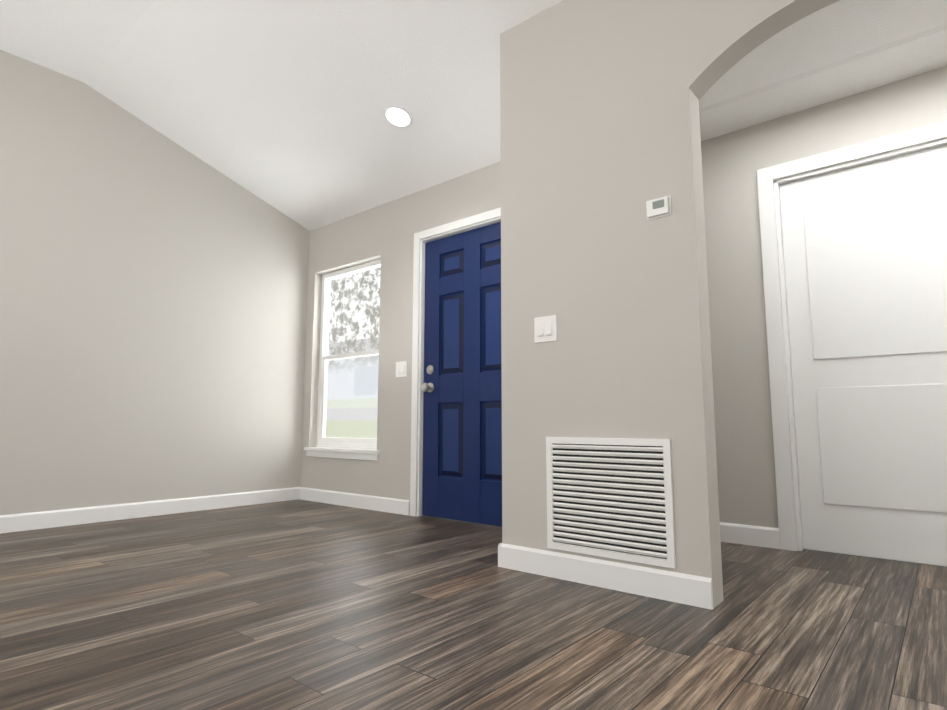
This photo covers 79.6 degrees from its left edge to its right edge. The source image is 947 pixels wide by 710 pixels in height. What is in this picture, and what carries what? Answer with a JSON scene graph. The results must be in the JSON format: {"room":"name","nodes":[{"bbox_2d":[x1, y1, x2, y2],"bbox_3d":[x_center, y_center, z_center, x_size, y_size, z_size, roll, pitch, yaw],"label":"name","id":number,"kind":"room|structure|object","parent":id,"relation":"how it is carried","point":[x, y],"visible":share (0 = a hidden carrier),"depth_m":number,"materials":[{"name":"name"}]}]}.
{"room":"empty living room","nodes":[
{"label":"empty living room","id":0,"kind":"room"},
{"bbox_2d":[0,50,309,514],"bbox_3d":[-4.213,-0.609,2.070,0.120,3.010,8.495,-6,-9,39],"label":"wall","id":1,"kind":"structure","parent":0,"point":[153,297],"depth_m":4.07,"materials":[{"name":"grey paint"}]},
{"bbox_2d":[0,487,299,533],"bbox_3d":[-4.163,0.828,1.851,0.015,0.105,8.255,-6,-9,39],"label":"baseboard","id":2,"kind":"structure","parent":1,"relation":"attached to","point":[75,516],"depth_m":3.98,"materials":[{"name":"white wood"}]},
{"bbox_2d":[300,161,500,499],"bbox_3d":[-0.400,-0.043,4.319,2.800,2.440,0.160,-6,-9,39],"label":"wall","id":3,"kind":"structure","parent":0,"point":[385,232],"depth_m":4.45,"materials":[{"name":"grey paint"}]},
{"bbox_2d":[304,259,380,460],"bbox_3d":[-1.063,0.041,4.830,0.970,1.645,0.163,-6,-9,39],"label":"window","id":4,"kind":"structure","parent":3,"relation":"in","point":[353,442],"depth_m":4.94,"materials":[{"name":"white plastic"}]},
{"bbox_2d":[300,487,409,515],"bbox_3d":[-0.989,1.161,4.550,1.360,0.105,0.015,-6,-9,39],"label":"baseboard","id":5,"kind":"structure","parent":3,"relation":"attached to","point":[383,504],"depth_m":4.48,"materials":[{"name":"white wood"}]},
{"bbox_2d":[396,361,406,376],"bbox_3d":[-0.551,0.108,4.315,0.118,0.118,0.015,-6,-9,39],"label":"light switch","id":6,"kind":"object","parent":3,"relation":"attached to","point":[401,368],"visible":1,"depth_m":4.31,"materials":[{"name":"white plastic"}]},
{"bbox_2d":[410,207,500,516],"bbox_3d":[0.013,0.081,3.946,1.080,2.105,0.178,-6,-9,39],"label":"door frame","id":7,"kind":"structure","parent":3,"relation":"attached to","point":[480,220],"depth_m":4.17,"materials":[{"name":"white wood"}]},
{"bbox_2d":[421,222,501,526],"bbox_3d":[-0.023,0.112,3.896,0.928,2.020,0.119,-6,-9,39],"label":"front door","id":8,"kind":"structure","parent":3,"relation":"in","point":[461,387],"depth_m":3.96,"materials":[{"name":"blue wood"}]},
{"bbox_2d":[0,499,946,709],"bbox_3d":[-0.928,0.656,-0.448,8.535,0.100,9.450,-6,-9,39],"label":"floor","id":9,"kind":"structure","parent":0,"point":[298,604],"depth_m":1.86,"materials":[{"name":"brown wood"}]},
{"bbox_2d":[0,0,946,230],"bbox_3d":[-0.924,-2.243,-0.095,8.535,0.959,9.450,-6,-9,39],"label":"ceiling","id":10,"kind":"structure","parent":0,"point":[280,105],"depth_m":3.41,"materials":[{"name":"white paint"}]},
{"bbox_2d":[384,105,412,127],"bbox_3d":[-0.485,-1.539,3.663,0.190,0.064,0.184,-6,-9,39],"label":"recessed light","id":11,"kind":"object","parent":10,"relation":"in","point":[398,116],"visible":1,"depth_m":3.65,"materials":[{"name":"white plastic"}]},
{"bbox_2d":[519,0,839,608],"bbox_3d":[1.626,-0.483,1.647,3.535,2.675,0.120,-6,-9,39],"label":"wall","id":12,"kind":"structure","parent":0,"point":[613,278],"depth_m":2.40,"materials":[{"name":"grey paint"}]},
{"bbox_2d":[534,315,556,342],"bbox_3d":[0.328,-0.119,2.603,0.118,0.118,0.015,-6,-9,39],"label":"light switch","id":13,"kind":"object","parent":12,"relation":"attached to","point":[545,328],"visible":1,"depth_m":2.60,"materials":[{"name":"white plastic"}]},
{"bbox_2d":[498,543,712,609],"bbox_3d":[0.487,0.894,2.344,0.960,0.105,0.015,-6,-9,39],"label":"baseboard","id":14,"kind":"structure","parent":12,"relation":"attached to","point":[688,589],"depth_m":2.28,"materials":[{"name":"white wood"}]},
{"bbox_2d":[546,437,675,568],"bbox_3d":[0.542,0.584,2.337,0.560,0.480,0.016,-6,-9,39],"label":"air vent","id":15,"kind":"object","parent":12,"relation":"in","point":[612,498],"visible":1,"depth_m":2.31,"materials":[{"name":"white plastic"}]},
{"bbox_2d":[646,195,671,219],"bbox_3d":[0.749,-0.599,2.304,0.100,0.080,0.024,-6,-9,39],"label":"thermostat","id":16,"kind":"object","parent":12,"relation":"attached to","point":[658,207],"visible":1,"depth_m":2.29,"materials":[{"name":"white plastic"}]},
{"bbox_2d":[701,66,946,550],"bbox_3d":[2.431,-0.328,2.604,3.535,2.600,0.120,-6,-9,39],"label":"wall","id":17,"kind":"structure","parent":0,"point":[733,162],"depth_m":3.19,"materials":[{"name":"grey paint"}]},
{"bbox_2d":[720,522,779,548],"bbox_3d":[1.329,1.009,3.275,0.785,0.105,0.015,-6,-9,39],"label":"baseboard","id":18,"kind":"structure","parent":17,"relation":"attached to","point":[768,537],"depth_m":3.11,"materials":[{"name":"white wood"}]},
{"bbox_2d":[757,121,946,550],"bbox_3d":[2.047,-0.048,2.880,0.980,2.110,0.138,-6,-9,39],"label":"door frame","id":19,"kind":"structure","parent":17,"relation":"attached to","point":[782,403],"depth_m":3.07,"materials":[{"name":"white wood"}]},
{"bbox_2d":[779,145,946,565],"bbox_3d":[2.044,-0.002,2.872,0.776,2.000,0.046,-6,-9,39],"label":"hall door","id":20,"kind":"structure","parent":17,"relation":"in","point":[865,253],"depth_m":2.87,"materials":[{"name":"white wood"}]},
{"label":"outside","id":21,"kind":"structure","parent":0,"visible":0},
{"bbox_2d":[325,267,380,438],"bbox_3d":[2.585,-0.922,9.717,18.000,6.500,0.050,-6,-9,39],"label":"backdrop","id":22,"kind":"structure","parent":21,"point":[354,424],"depth_m":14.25,"materials":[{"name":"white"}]}
]}

